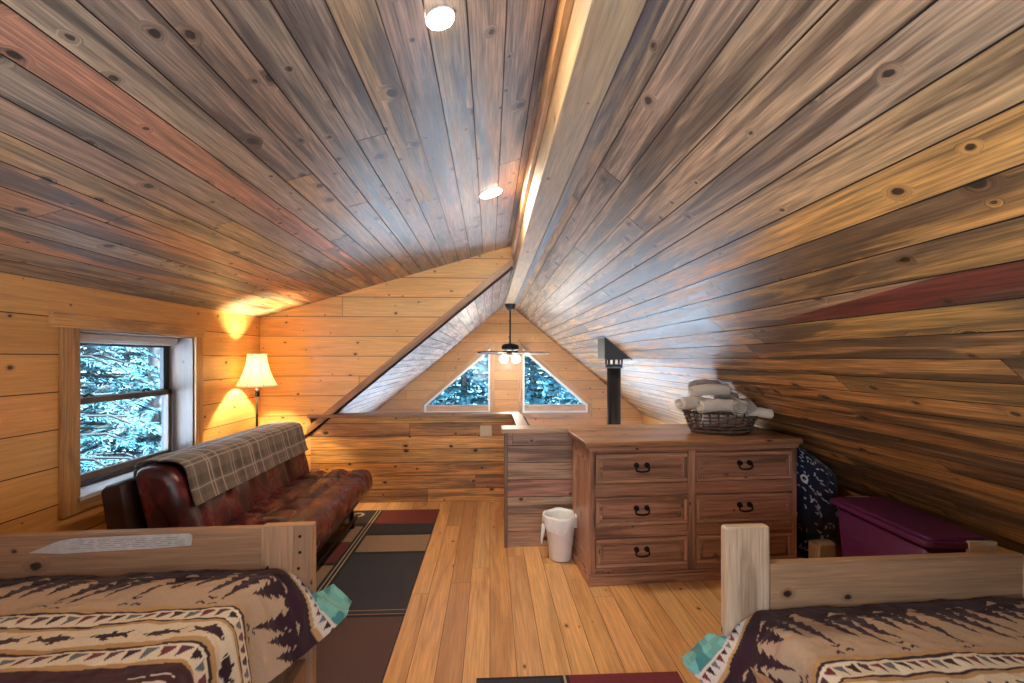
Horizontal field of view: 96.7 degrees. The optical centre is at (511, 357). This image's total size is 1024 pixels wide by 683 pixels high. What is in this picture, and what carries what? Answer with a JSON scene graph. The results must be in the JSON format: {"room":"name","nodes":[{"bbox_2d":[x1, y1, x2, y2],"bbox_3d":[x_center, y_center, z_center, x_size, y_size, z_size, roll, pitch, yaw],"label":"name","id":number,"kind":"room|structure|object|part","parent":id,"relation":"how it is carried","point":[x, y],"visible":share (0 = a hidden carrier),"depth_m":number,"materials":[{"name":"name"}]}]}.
{"room":"loft bedroom","nodes":[
{"label":"loft bedroom","id":0,"kind":"room"},
{"bbox_2d":[0,273,259,532],"bbox_3d":[-2.385,0.519,1.416,0.137,1.821,6.060,0,0,-3],"label":"wall","id":1,"kind":"structure","parent":0,"point":[29,348],"depth_m":2.32,"materials":[{"name":"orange wood"}]},
{"bbox_2d":[49,312,204,518],"bbox_3d":[-2.477,0.302,2.924,0.245,1.075,1.230,0,0,-3],"label":"window","id":2,"kind":"structure","parent":1,"relation":"in","point":[181,347],"depth_m":2.85,"materials":[{"name":"brown wood"}]},
{"bbox_3d":[-2.354,0.305,2.422,0.022,1.070,0.105,0,0,-3],"label":"casing","id":3,"kind":"part","parent":2,"relation":"part of","materials":[{"name":"brown wood"}]},
{"bbox_3d":[-2.382,0.807,2.991,0.020,0.065,1.035,0,0,-3],"label":"casing","id":4,"kind":"part","parent":2,"relation":"part of","materials":[{"name":"brown wood"}]},
{"bbox_3d":[-2.473,0.764,2.951,0.235,0.026,1.005,0,0,-3],"label":"sill","id":5,"kind":"part","parent":2,"relation":"part of","materials":[{"name":"white wood"}]},
{"bbox_3d":[-2.574,0.083,2.943,0.028,0.385,0.922,0,0,-3],"label":"sash","id":6,"kind":"part","parent":2,"relation":"part of","materials":[{"name":"clear glass"}]},
{"bbox_3d":[-2.556,0.297,2.952,0.090,0.915,0.975,0,0,-3],"label":"frame","id":7,"kind":"part","parent":2,"relation":"part of","materials":[{"name":"wood"}]},
{"bbox_3d":[-2.542,0.480,2.945,0.032,0.490,0.922,0,0,-3],"label":"sash","id":8,"kind":"part","parent":2,"relation":"part of","materials":[{"name":"wood"}]},
{"bbox_3d":[-2.376,-0.198,2.929,0.025,0.075,1.230,0,0,-3],"label":"casing","id":9,"kind":"part","parent":2,"relation":"part of","materials":[{"name":"brown wood"}]},
{"bbox_3d":[-2.405,0.307,3.490,0.022,0.935,0.085,0,0,-3],"label":"casing","id":10,"kind":"part","parent":2,"relation":"part of","materials":[{"name":"brown wood"}]},
{"bbox_2d":[0,0,557,317],"bbox_3d":[-1.083,-0.778,1.479,2.491,0.774,6.060,0,0,-3],"label":"ceiling","id":11,"kind":"structure","parent":0,"point":[253,158],"depth_m":1.70,"materials":[{"name":"brown wood"}]},
{"bbox_2d":[425,6,454,30],"bbox_3d":[-0.214,-1.014,1.359,0.088,0.029,0.091,0,0,-8],"label":"recessed light","id":12,"kind":"object","parent":11,"relation":"in","point":[438,18],"visible":1,"depth_m":1.35,"materials":[{"name":"white plastic"}]},
{"bbox_2d":[480,188,501,198],"bbox_3d":[-0.135,-1.060,2.928,0.146,0.046,0.152,0,0,3],"label":"ceiling light","id":13,"kind":"object","parent":11,"relation":"attached to","point":[492,192],"visible":1,"depth_m":2.92,"materials":[{"name":"white plastic"}]},
{"bbox_2d":[260,246,513,502],"bbox_3d":[-1.225,0.150,4.570,2.485,2.560,0.127,0,0,-3],"label":"wall","id":14,"kind":"structure","parent":0,"point":[318,352],"depth_m":4.50,"materials":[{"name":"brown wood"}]},
{"bbox_2d":[307,257,513,434],"bbox_3d":[-1.000,-0.127,4.576,2.025,1.762,0.162,0,0,-3],"label":"trim","id":15,"kind":"structure","parent":14,"relation":"attached to","point":[510,263],"depth_m":4.50,"materials":[{"name":"brown wood"}]},
{"bbox_2d":[307,412,519,417],"bbox_3d":[-0.962,0.570,4.561,2.080,0.030,0.175,0,0,-3],"label":"trim","id":16,"kind":"structure","parent":14,"relation":"attached to","point":[395,414],"depth_m":4.49,"materials":[{"name":"brown wood"}]},
{"bbox_2d":[480,425,491,436],"bbox_3d":[-0.260,0.730,4.548,0.116,0.110,0.010,0,0,-3],"label":"outlet plate","id":17,"kind":"object","parent":14,"relation":"attached to","point":[485,431],"visible":1,"depth_m":4.54,"materials":[{"name":"beige plastic"}]},
{"bbox_2d":[511,0,573,256],"bbox_3d":[0.153,-1.075,1.539,0.026,0.120,6.060,0,0,-3],"label":"trim","id":18,"kind":"structure","parent":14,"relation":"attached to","point":[564,7],"depth_m":1.79,"materials":[{"name":"brown wood"}]},
{"bbox_2d":[304,267,512,438],"bbox_3d":[-1.319,0.117,6.173,2.509,2.091,3.340,0,0,-3],"label":"ceiling","id":19,"kind":"structure","parent":0,"point":[491,299],"depth_m":5.45,"materials":[{"name":"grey wood"}]},
{"bbox_2d":[375,306,642,424],"bbox_3d":[-0.340,1.430,7.956,5.290,4.800,0.127,0,0,-3],"label":"wall","id":20,"kind":"structure","parent":0,"point":[496,327],"depth_m":7.91,"materials":[{"name":"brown wood"}]},
{"bbox_2d":[420,339,494,411],"bbox_3d":[-0.945,0.348,7.899,1.285,1.363,0.110,0,0,-3],"label":"window","id":21,"kind":"structure","parent":20,"relation":"in","point":[424,407],"depth_m":7.87,"materials":[{"name":"brown wood"}]},
{"bbox_3d":[-0.945,0.870,7.889,1.075,0.110,0.050,0,0,-3],"label":"sill","id":22,"kind":"part","parent":21,"relation":"part of","materials":[{"name":"brown wood"}]},
{"bbox_2d":[518,339,591,416],"bbox_3d":[0.753,0.348,7.981,1.295,1.363,0.110,0,0,-3],"label":"window","id":23,"kind":"structure","parent":20,"relation":"in","point":[585,409],"depth_m":7.93,"materials":[{"name":"brown wood"}]},
{"bbox_3d":[0.753,0.870,7.971,1.085,0.110,0.050,0,0,-3],"label":"sill","id":24,"kind":"part","parent":23,"relation":"part of","materials":[{"name":"brown wood"}]},
{"bbox_2d":[514,0,669,308],"bbox_3d":[0.247,-0.860,3.216,0.056,0.021,9.400,0,0,-3],"label":"trim","id":25,"kind":"structure","parent":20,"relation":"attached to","point":[652,12],"depth_m":1.50,"materials":[{"name":"wood"}]},
{"bbox_2d":[508,433,572,546],"bbox_3d":[1.237,0.996,3.552,2.565,0.868,0.097,0,0,-3],"label":"wall partition","id":26,"kind":"structure","parent":0,"point":[540,465],"depth_m":3.45,"materials":[{"name":"brown wood"}]},
{"bbox_2d":[504,433,507,547],"bbox_3d":[-0.048,0.996,3.483,0.024,0.868,0.118,0,0,-3],"label":"trim","id":27,"kind":"structure","parent":26,"relation":"attached to","point":[505,434],"depth_m":3.42,"materials":[{"name":"brown wood"}]},
{"bbox_2d":[501,424,758,432],"bbox_3d":[0.903,0.546,3.530,1.975,0.032,0.195,0,0,-3],"label":"trim","id":28,"kind":"structure","parent":26,"relation":"attached to","point":[504,428],"depth_m":3.47,"materials":[{"name":"brown wood"}]},
{"bbox_2d":[504,0,645,308],"bbox_3d":[0.151,-1.083,3.211,0.132,0.475,9.400,0,0,-3],"label":"ridge beam","id":29,"kind":"structure","parent":0,"point":[599,32],"depth_m":1.53,"materials":[{"name":"beige wood"}]},
{"bbox_2d":[476,303,548,362],"bbox_3d":[0.013,-0.380,7.139,1.157,0.931,1.190,0,0,-3],"label":"ceiling fan","id":30,"kind":"object","parent":29,"relation":"hanging from","point":[509,348],"visible":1,"depth_m":7.04,"materials":[{"name":"black metal"}]},
{"bbox_3d":[-0.332,-0.080,6.851,0.420,0.049,0.135,0,0,-42],"label":"blade","id":31,"kind":"part","parent":30,"relation":"part of","materials":[{"name":"brown wood"}]},
{"bbox_3d":[-0.131,0.017,7.032,0.122,0.124,0.119,0,0,-3],"label":"bulb","id":32,"kind":"part","parent":30,"relation":"part of","materials":[{"name":"white glass"}]},
{"bbox_3d":[-0.029,-0.510,7.127,0.026,0.570,0.026,0,0,-3],"label":"rod","id":33,"kind":"part","parent":30,"relation":"part of","materials":[{"name":"black metal"}]},
{"bbox_3d":[0.067,0.017,7.025,0.119,0.124,0.122,0,0,-3],"label":"bulb","id":34,"kind":"part","parent":30,"relation":"part of","materials":[{"name":"white glass"}]},
{"bbox_3d":[0.140,-0.080,6.753,0.135,0.049,0.420,0,0,-24],"label":"blade","id":35,"kind":"part","parent":30,"relation":"part of","materials":[{"name":"white plastic"}]},
{"bbox_3d":[0.379,-0.080,7.171,0.420,0.049,0.135,0,0,-6],"label":"blade","id":36,"kind":"part","parent":30,"relation":"part of","materials":[{"name":"white plastic"}]},
{"bbox_2d":[353,501,841,682],"bbox_3d":[0.148,1.532,1.539,4.935,0.204,6.060,0,0,-3],"label":"floor","id":37,"kind":"structure","parent":0,"point":[478,607],"depth_m":2.55,"materials":[{"name":"brown wood"}]},
{"bbox_2d":[0,521,315,682],"bbox_3d":[-1.420,0.929,0.705,1.520,0.998,1.976,0,0,-5],"label":"bed","id":38,"kind":"object","parent":37,"relation":"on","point":[289,546],"visible":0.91,"depth_m":1.67,"materials":[{"name":"brown wood"}]},
{"bbox_2d":[63,537,184,548],"bbox_3d":[-1.403,0.671,1.649,0.410,0.030,0.003,0,0,-5],"label":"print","id":39,"kind":"object","parent":38,"relation":"attached to","point":[165,537],"depth_m":1.65},
{"bbox_3d":[-1.521,0.823,1.665,1.169,0.375,0.038,0,0,-5],"label":"footboard","id":40,"kind":"part","parent":38,"relation":"part of","materials":[{"name":"brown wood"}]},
{"bbox_2d":[0,566,351,682],"bbox_3d":[-1.318,0.901,0.810,1.545,0.288,1.965,0,0,-5],"label":"quilt","id":41,"kind":"object","parent":38,"relation":"on","point":[206,625],"visible":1,"depth_m":1.39,"materials":[{"name":"fabric"}]},
{"bbox_3d":[-0.846,1.029,1.728,0.185,0.798,0.046,0,0,-5],"label":"post","id":42,"kind":"part","parent":38,"relation":"part of","materials":[{"name":"brown wood"}]},
{"bbox_3d":[-0.701,1.200,0.771,0.035,0.140,1.885,0,0,-5],"label":"rail","id":43,"kind":"part","parent":38,"relation":"part of","materials":[{"name":"brown wood"}]},
{"bbox_2d":[234,353,277,426],"bbox_3d":[-2.257,0.695,4.026,0.346,1.471,0.346,0,0,-3],"label":"floor lamp","id":44,"kind":"object","parent":37,"relation":"on","point":[256,373],"visible":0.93,"depth_m":3.94,"materials":[{"name":"beige fabric"}]},
{"bbox_3d":[-2.257,0.108,4.026,0.338,0.293,0.338,0,0,-3],"label":"lamp shade","id":45,"kind":"part","parent":44,"relation":"part of","materials":[{"name":"beige fabric"}]},
{"bbox_2d":[316,509,439,682],"bbox_3d":[-1.193,1.421,3.021,1.148,0.011,2.430,0,0,-3],"label":"rug","id":46,"kind":"object","parent":37,"relation":"on","point":[376,564],"visible":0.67,"depth_m":2.86,"materials":[{"name":"fabric"}]},
{"bbox_2d":[101,452,371,567],"bbox_3d":[-1.651,0.993,3.129,1.004,0.869,1.570,0,0,-3],"label":"futon sofa","id":47,"kind":"object","parent":46,"relation":"on","point":[160,496],"visible":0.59,"depth_m":2.75,"materials":[{"name":"red leather"}]},
{"bbox_2d":[133,421,307,506],"bbox_3d":[-1.877,0.661,3.141,0.354,0.255,1.496,0,0,-3],"label":"plaid throw","id":48,"kind":"object","parent":47,"relation":"on","point":[214,467],"visible":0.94,"depth_m":2.87,"materials":[{"name":"grey fabric"}]},
{"bbox_3d":[-1.839,0.783,3.120,0.317,0.449,1.570,0,0,-3],"label":"backrest","id":49,"kind":"part","parent":47,"relation":"part of","materials":[{"name":"red leather"}]},
{"bbox_3d":[-1.552,1.087,3.134,0.806,0.295,1.570,0,0,-3],"label":"seat","id":50,"kind":"part","parent":47,"relation":"part of","materials":[{"name":"red leather"}]},
{"bbox_3d":[-1.607,1.250,3.131,0.633,0.099,1.530,0,0,-3],"label":"frame","id":51,"kind":"part","parent":47,"relation":"part of","materials":[{"name":"black metal"}]},
{"bbox_3d":[-1.571,1.340,3.133,0.617,0.032,1.370,0,0,-3],"label":"rail","id":52,"kind":"part","parent":47,"relation":"part of","materials":[{"name":"black metal"}]},
{"bbox_3d":[-1.335,1.354,3.790,0.047,0.148,0.048,0,0,-3],"label":"leg","id":53,"kind":"part","parent":47,"relation":"part of","materials":[{"name":"black metal"}]},
{"bbox_2d":[541,507,577,561],"bbox_3d":[0.347,1.268,3.255,0.259,0.321,0.258,0,0,30],"label":"waste bin","id":54,"kind":"object","parent":37,"relation":"on","point":[559,523],"visible":0.91,"depth_m":3.18,"materials":[{"name":"white plastic"}]},
{"bbox_2d":[476,671,683,682],"bbox_3d":[0.318,1.421,1.551,0.905,0.011,0.968,0,0,-3],"label":"rug","id":55,"kind":"object","parent":37,"relation":"on","point":[673,676],"visible":1,"depth_m":2.01,"materials":[{"name":"red fabric"}]},
{"bbox_2d":[568,427,802,585],"bbox_3d":[1.157,0.978,3.158,1.455,0.905,0.515,0,0,-6],"label":"dresser","id":56,"kind":"object","parent":37,"relation":"on","point":[651,505],"visible":0.87,"depth_m":2.93,"materials":[{"name":"brown wood"}]},
{"bbox_3d":[0.468,0.975,3.106,0.008,0.770,0.440,0,0,-6],"label":"panel","id":57,"kind":"part","parent":56,"relation":"part of","materials":[{"name":"brown wood"}]},
{"bbox_3d":[0.809,0.974,3.092,0.602,0.180,0.376,0,0,-6],"label":"drawer","id":58,"kind":"part","parent":56,"relation":"part of","materials":[{"name":"brown wood"}]},
{"bbox_3d":[0.809,1.236,3.092,0.602,0.180,0.376,0,0,-6],"label":"drawer","id":59,"kind":"part","parent":56,"relation":"part of","materials":[{"name":"brown wood"}]},
{"bbox_3d":[0.809,0.702,3.092,0.602,0.185,0.376,0,0,-6],"label":"drawer","id":60,"kind":"part","parent":56,"relation":"part of","materials":[{"name":"brown wood"}]},
{"bbox_3d":[0.829,1.236,2.899,0.602,0.180,0.012,0,0,-6],"label":"frame","id":61,"kind":"part","parent":56,"relation":"part of","materials":[{"name":"brown wood"}]},
{"bbox_3d":[0.828,1.236,2.900,0.518,0.096,0.010,0,0,-6],"label":"drawer panel","id":62,"kind":"part","parent":56,"relation":"part of","materials":[{"name":"brown wood"}]},
{"bbox_3d":[0.829,0.974,2.899,0.602,0.180,0.012,0,0,-6],"label":"frame","id":63,"kind":"part","parent":56,"relation":"part of","materials":[{"name":"brown wood"}]},
{"bbox_3d":[0.828,0.974,2.900,0.518,0.096,0.010,0,0,-6],"label":"drawer panel","id":64,"kind":"part","parent":56,"relation":"part of","materials":[{"name":"brown wood"}]},
{"bbox_3d":[0.829,0.702,2.899,0.602,0.185,0.012,0,0,-6],"label":"frame","id":65,"kind":"part","parent":56,"relation":"part of","materials":[{"name":"brown wood"}]},
{"bbox_3d":[0.828,0.702,2.900,0.518,0.101,0.010,0,0,-6],"label":"drawer panel","id":66,"kind":"part","parent":56,"relation":"part of","materials":[{"name":"brown wood"}]},
{"bbox_3d":[0.825,1.230,2.881,0.102,0.061,0.028,0,0,-6],"label":"handle","id":67,"kind":"part","parent":56,"relation":"part of","materials":[{"name":"black metal"}]},
{"bbox_3d":[0.825,0.968,2.881,0.102,0.061,0.028,0,0,-6],"label":"handle","id":68,"kind":"part","parent":56,"relation":"part of","materials":[{"name":"black metal"}]},
{"bbox_3d":[0.825,0.695,2.881,0.102,0.061,0.028,0,0,-6],"label":"handle","id":69,"kind":"part","parent":56,"relation":"part of","materials":[{"name":"black metal"}]},
{"bbox_3d":[1.164,0.577,3.160,1.420,0.030,0.472,0,0,-6],"label":"cornice","id":70,"kind":"part","parent":56,"relation":"part of","materials":[{"name":"brown wood"}]},
{"bbox_2d":[682,409,756,434],"bbox_3d":[1.476,0.444,3.225,0.548,0.166,0.372,0,0,-3],"label":"wicker basket","id":71,"kind":"object","parent":56,"relation":"on","point":[712,429],"visible":0.8,"depth_m":3.10,"materials":[{"name":"brown wicker"}]},
{"bbox_2d":[696,398,735,412],"bbox_3d":[1.388,0.324,3.097,0.250,0.101,0.099,0,0,-10],"label":"rolled towel","id":72,"kind":"object","parent":71,"relation":"on","point":[710,405],"visible":0.98,"depth_m":3.06,"materials":[{"name":"beige fabric"}]},
{"bbox_2d":[690,409,751,426],"bbox_3d":[1.467,0.408,3.208,0.376,0.149,0.160,0,0,-8],"label":"rolled towel","id":73,"kind":"object","parent":71,"relation":"in","point":[697,415],"visible":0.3,"depth_m":3.14,"materials":[{"name":"beige fabric"}]},
{"bbox_2d":[675,396,710,409],"bbox_3d":[1.265,0.317,3.161,0.264,0.103,0.100,0,0,-22],"label":"rolled towel","id":74,"kind":"object","parent":73,"relation":"on","point":[687,403],"visible":0.71,"depth_m":3.11,"materials":[{"name":"beige fabric"}]},
{"bbox_2d":[688,384,730,396],"bbox_3d":[1.377,0.226,3.187,0.285,0.095,0.092,0,0,-8],"label":"rolled towel","id":75,"kind":"object","parent":74,"relation":"on","point":[705,389],"visible":1,"depth_m":3.15,"materials":[{"name":"beige fabric"}]},
{"bbox_2d":[688,379,719,387],"bbox_3d":[1.398,0.194,3.303,0.234,0.086,0.085,0,0,-17],"label":"rolled towel","id":76,"kind":"object","parent":75,"relation":"on","point":[701,381],"visible":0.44,"depth_m":3.27,"materials":[{"name":"beige fabric"}]},
{"bbox_2d":[740,399,756,413],"bbox_3d":[1.613,0.330,3.150,0.092,0.092,0.233,0,0,14],"label":"rolled towel","id":77,"kind":"object","parent":73,"relation":"on","point":[751,407],"visible":0.62,"depth_m":3.06,"materials":[{"name":"beige fabric"}]},
{"bbox_2d":[714,391,738,398],"bbox_3d":[1.535,0.276,3.265,0.160,0.089,0.084,0,0,-20],"label":"rolled towel","id":78,"kind":"object","parent":77,"relation":"on","point":[732,394],"visible":0.58,"depth_m":3.23,"materials":[{"name":"beige fabric"}]},
{"bbox_2d":[730,397,746,414],"bbox_3d":[1.530,0.328,3.127,0.096,0.105,0.211,0,0,10],"label":"rolled towel","id":79,"kind":"object","parent":71,"relation":"on","point":[736,404],"visible":0.69,"depth_m":3.04,"materials":[{"name":"beige fabric"}]},
{"bbox_2d":[741,407,773,418],"bbox_3d":[1.665,0.372,3.102,0.202,0.082,0.074,0,0,11],"label":"rolled towel","id":80,"kind":"object","parent":71,"relation":"in","point":[760,412],"visible":0.68,"depth_m":3.07,"materials":[{"name":"beige fabric"}]},
{"bbox_3d":[1.498,0.702,3.162,0.657,0.185,0.376,0,0,-6],"label":"drawer","id":81,"kind":"part","parent":56,"relation":"part of","materials":[{"name":"brown wood"}]},
{"bbox_3d":[1.498,0.974,3.162,0.657,0.180,0.376,0,0,-6],"label":"drawer","id":82,"kind":"part","parent":56,"relation":"part of","materials":[{"name":"brown wood"}]},
{"bbox_3d":[1.498,1.236,3.162,0.657,0.180,0.376,0,0,-6],"label":"drawer","id":83,"kind":"part","parent":56,"relation":"part of","materials":[{"name":"brown wood"}]},
{"bbox_3d":[1.518,1.236,2.969,0.657,0.180,0.012,0,0,-6],"label":"frame","id":84,"kind":"part","parent":56,"relation":"part of","materials":[{"name":"brown wood"}]},
{"bbox_3d":[1.518,0.974,2.969,0.657,0.180,0.012,0,0,-6],"label":"frame","id":85,"kind":"part","parent":56,"relation":"part of","materials":[{"name":"brown wood"}]},
{"bbox_3d":[1.518,0.702,2.969,0.657,0.185,0.012,0,0,-6],"label":"frame","id":86,"kind":"part","parent":56,"relation":"part of","materials":[{"name":"brown wood"}]},
{"bbox_3d":[1.517,1.236,2.970,0.573,0.096,0.010,0,0,-6],"label":"drawer panel","id":87,"kind":"part","parent":56,"relation":"part of","materials":[{"name":"brown wood"}]},
{"bbox_3d":[1.517,0.974,2.970,0.573,0.096,0.010,0,0,-6],"label":"drawer panel","id":88,"kind":"part","parent":56,"relation":"part of","materials":[{"name":"brown wood"}]},
{"bbox_3d":[1.517,0.702,2.970,0.573,0.101,0.010,0,0,-6],"label":"drawer panel","id":89,"kind":"part","parent":56,"relation":"part of","materials":[{"name":"brown wood"}]},
{"bbox_3d":[1.514,0.968,2.951,0.102,0.061,0.028,0,0,-6],"label":"handle","id":90,"kind":"part","parent":56,"relation":"part of","materials":[{"name":"black metal"}]},
{"bbox_3d":[1.514,0.695,2.951,0.102,0.061,0.028,0,0,-6],"label":"handle","id":91,"kind":"part","parent":56,"relation":"part of","materials":[{"name":"black metal"}]},
{"bbox_2d":[797,447,838,557],"bbox_3d":[2.094,1.019,3.233,0.377,0.814,0.414,0,0,-3],"label":"bundle","id":92,"kind":"object","parent":37,"relation":"on","point":[817,518],"visible":0.53,"depth_m":3.07,"materials":[{"name":"fabric"}]},
{"bbox_2d":[808,539,835,557],"bbox_3d":[2.010,1.304,2.951,0.120,0.247,0.091,0,0,-11],"label":"bed post","id":93,"kind":"object","parent":37,"relation":"on","point":[817,548],"visible":0.57,"depth_m":2.92,"materials":[{"name":"brown wood"}]},
{"bbox_2d":[721,523,1023,682],"bbox_3d":[1.645,0.948,0.910,1.460,0.960,1.976,0,0,-5],"label":"bed","id":94,"kind":"object","parent":37,"relation":"on","point":[751,582],"visible":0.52,"depth_m":1.84,"materials":[{"name":"brown wood"}]},
{"bbox_3d":[0.933,1.048,1.821,0.185,0.760,0.046,0,0,-5],"label":"post","id":95,"kind":"part","parent":94,"relation":"part of","materials":[{"name":"brown wood"}]},
{"bbox_3d":[0.955,1.200,0.853,0.035,0.140,1.885,0,0,-5],"label":"rail","id":96,"kind":"part","parent":94,"relation":"part of","materials":[{"name":"brown wood"}]},
{"bbox_2d":[681,597,1023,682],"bbox_3d":[1.510,1.131,0.961,1.519,0.329,1.894,0,0,-5],"label":"quilt","id":97,"kind":"object","parent":94,"relation":"on","point":[975,640],"visible":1,"depth_m":1.62,"materials":[{"name":"fabric"}]},
{"bbox_3d":[1.579,0.984,1.872,1.109,0.332,0.038,0,0,-5],"label":"footboard","id":98,"kind":"part","parent":94,"relation":"part of","materials":[{"name":"brown wood"}]},
{"bbox_3d":[2.211,1.141,1.923,0.170,0.573,0.046,0,0,-5],"label":"post","id":99,"kind":"part","parent":94,"relation":"part of","materials":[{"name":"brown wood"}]},
{"bbox_2d":[830,496,996,556],"bbox_3d":[2.156,1.147,2.514,0.347,0.562,0.720,0,0,1],"label":"storage tote","id":100,"kind":"object","parent":37,"relation":"on","point":[869,526],"visible":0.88,"depth_m":2.46,"materials":[{"name":"purple plastic"}]},
{"bbox_3d":[2.235,0.909,2.164,0.130,0.074,0.023,0,0,1],"label":"clip handle","id":101,"kind":"part","parent":100,"relation":"part of","materials":[{"name":"beige plastic"}]},
{"bbox_2d":[515,0,1023,554],"bbox_3d":[1.398,0.046,3.271,2.318,1.899,9.400,0,0,-3],"label":"ceiling","id":102,"kind":"structure","parent":0,"point":[813,210],"depth_m":1.44,"materials":[{"name":"brown wood"}]},
{"bbox_2d":[643,415,1023,558],"bbox_3d":[2.551,2.413,3.327,0.037,2.834,9.400,0,0,-3],"label":"wall","id":103,"kind":"structure","parent":0,"point":[842,492],"depth_m":3.52,"materials":[{"name":"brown wood"}]},
{"bbox_3d":[0.104,1.007,4.030,0.097,0.845,1.080,0,0,-3],"label":"wall","id":104,"kind":"structure","parent":0,"visible":0},
{"bbox_2d":[512,414,527,424],"bbox_3d":[0.069,0.570,4.056,0.100,0.030,0.935,0,0,-3],"label":"trim","id":105,"kind":"structure","parent":104,"relation":"attached to","point":[518,419],"depth_m":4.11,"materials":[{"name":"white wood"}]},
{"bbox_3d":[-0.229,3.855,5.666,5.290,0.050,4.460,0,0,-3],"label":"floor","id":106,"kind":"structure","parent":0,"visible":0},
{"bbox_2d":[597,336,631,424],"bbox_3d":[1.099,1.799,4.915,0.306,4.062,0.318,0,0,-3],"label":"pipe","id":107,"kind":"object","parent":106,"relation":"on","point":[607,350],"visible":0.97,"depth_m":4.84,"materials":[{"name":"black metal"}]},
{"label":"outside","id":108,"kind":"structure","parent":0,"visible":0},
{"bbox_3d":[-0.604,4.176,12.485,80.000,0.245,75.000,0,0,-3],"label":"ground","id":109,"kind":"structure","parent":108,"visible":0},
{"bbox_2d":[80,345,146,463],"bbox_3d":[-11.128,-1.270,11.908,5.567,11.001,5.274,0,0,-37],"label":"fir tree","id":110,"kind":"object","parent":109,"relation":"on","point":[83,351],"visible":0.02,"depth_m":11.63,"materials":[{"name":"green plant"}]},
{"bbox_2d":[80,346,147,472],"bbox_3d":[-7.985,-0.769,8.100,5.080,10.001,5.218,0,0,-3],"label":"fir tree","id":111,"kind":"object","parent":109,"relation":"on","point":[90,423],"visible":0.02,"depth_m":8.28,"materials":[{"name":"green plant"}]},
{"bbox_2d":[80,346,147,463],"bbox_3d":[-8.828,-0.769,11.053,5.096,10.001,5.107,0,0,3],"label":"fir tree","id":112,"kind":"object","parent":109,"relation":"on","point":[140,348],"visible":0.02,"depth_m":10.38,"materials":[{"name":"green plant"}]},
{"bbox_2d":[84,348,147,471],"bbox_3d":[-7.423,-0.269,10.225,4.497,9.001,4.308,0,0,-25],"label":"fir tree","id":113,"kind":"object","parent":109,"relation":"on","point":[145,357],"visible":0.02,"depth_m":9.56,"materials":[{"name":"green plant"}]},
{"bbox_2d":[80,345,160,471],"bbox_3d":[-5.165,-0.019,4.989,3.956,8.501,3.929,0,0,9],"label":"fir tree","id":114,"kind":"object","parent":109,"relation":"on","point":[88,459],"visible":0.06,"depth_m":5.20,"materials":[{"name":"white plant"}]},
{"bbox_2d":[80,346,160,472],"bbox_3d":[-5.612,-0.269,7.141,4.133,9.001,4.203,0,0,-15],"label":"fir tree","id":115,"kind":"object","parent":109,"relation":"on","point":[153,401],"visible":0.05,"depth_m":6.66,"materials":[{"name":"green plant"}]},
{"bbox_2d":[428,395,442,404],"bbox_3d":[-4.022,-0.269,14.450,4.819,9.001,4.551,0,0,26],"label":"fir tree","id":116,"kind":"object","parent":109,"relation":"on","point":[434,403],"visible":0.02,"depth_m":13.95,"materials":[{"name":"green plant"}]},
{"bbox_2d":[429,355,487,404],"bbox_3d":[-2.957,-1.270,18.500,5.615,11.001,5.326,0,0,21],"label":"fir tree","id":117,"kind":"object","parent":109,"relation":"on","point":[486,355],"visible":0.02,"depth_m":18.27,"materials":[{"name":"green plant"}]},
{"bbox_2d":[430,357,487,404],"bbox_3d":[-1.563,-0.769,15.429,5.006,10.001,4.452,0,0,38],"label":"fir tree","id":118,"kind":"object","parent":109,"relation":"on","point":[463,395],"visible":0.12,"depth_m":15.26,"materials":[{"name":"green plant"}]},
{"bbox_2d":[448,355,561,404],"bbox_3d":[-0.348,-1.270,18.898,5.299,11.001,5.366,0,0,-23],"label":"fir tree","id":119,"kind":"object","parent":109,"relation":"on","point":[486,357],"visible":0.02,"depth_m":18.34,"materials":[{"name":"green plant"}]},
{"bbox_2d":[478,354,579,404],"bbox_3d":[0.837,-0.019,15.007,4.480,8.501,4.320,0,0,39],"label":"fir tree","id":120,"kind":"object","parent":109,"relation":"on","point":[535,375],"visible":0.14,"depth_m":14.75,"materials":[{"name":"green plant"}]},
{"bbox_2d":[525,356,581,403],"bbox_3d":[1.796,-1.270,18.688,5.593,11.001,5.142,0,0,-9],"label":"fir tree","id":121,"kind":"object","parent":109,"relation":"on","point":[542,374],"visible":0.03,"depth_m":18.15,"materials":[{"name":"green plant"}]},
{"bbox_2d":[540,376,582,403],"bbox_3d":[2.889,-0.519,14.680,5.097,9.501,4.785,0,0,-10],"label":"fir tree","id":122,"kind":"object","parent":109,"relation":"on","point":[568,394],"visible":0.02,"depth_m":14.65,"materials":[{"name":"green plant"}]},
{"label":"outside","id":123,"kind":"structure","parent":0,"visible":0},
{"bbox_2d":[120,349,576,407],"bbox_3d":[-0.644,-2.232,34.009,70.000,14.022,14.000,0,0,-3],"label":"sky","id":124,"kind":"structure","parent":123,"point":[133,349],"depth_m":28.10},
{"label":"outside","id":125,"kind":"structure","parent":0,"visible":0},
{"bbox_2d":[80,346,124,418],"bbox_3d":[-27.307,-2.262,5.687,12.000,14.150,54.000,0,0,-3],"label":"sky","id":126,"kind":"structure","parent":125,"point":[83,346],"depth_m":25.91,"materials":[{"name":"white"}]}
]}

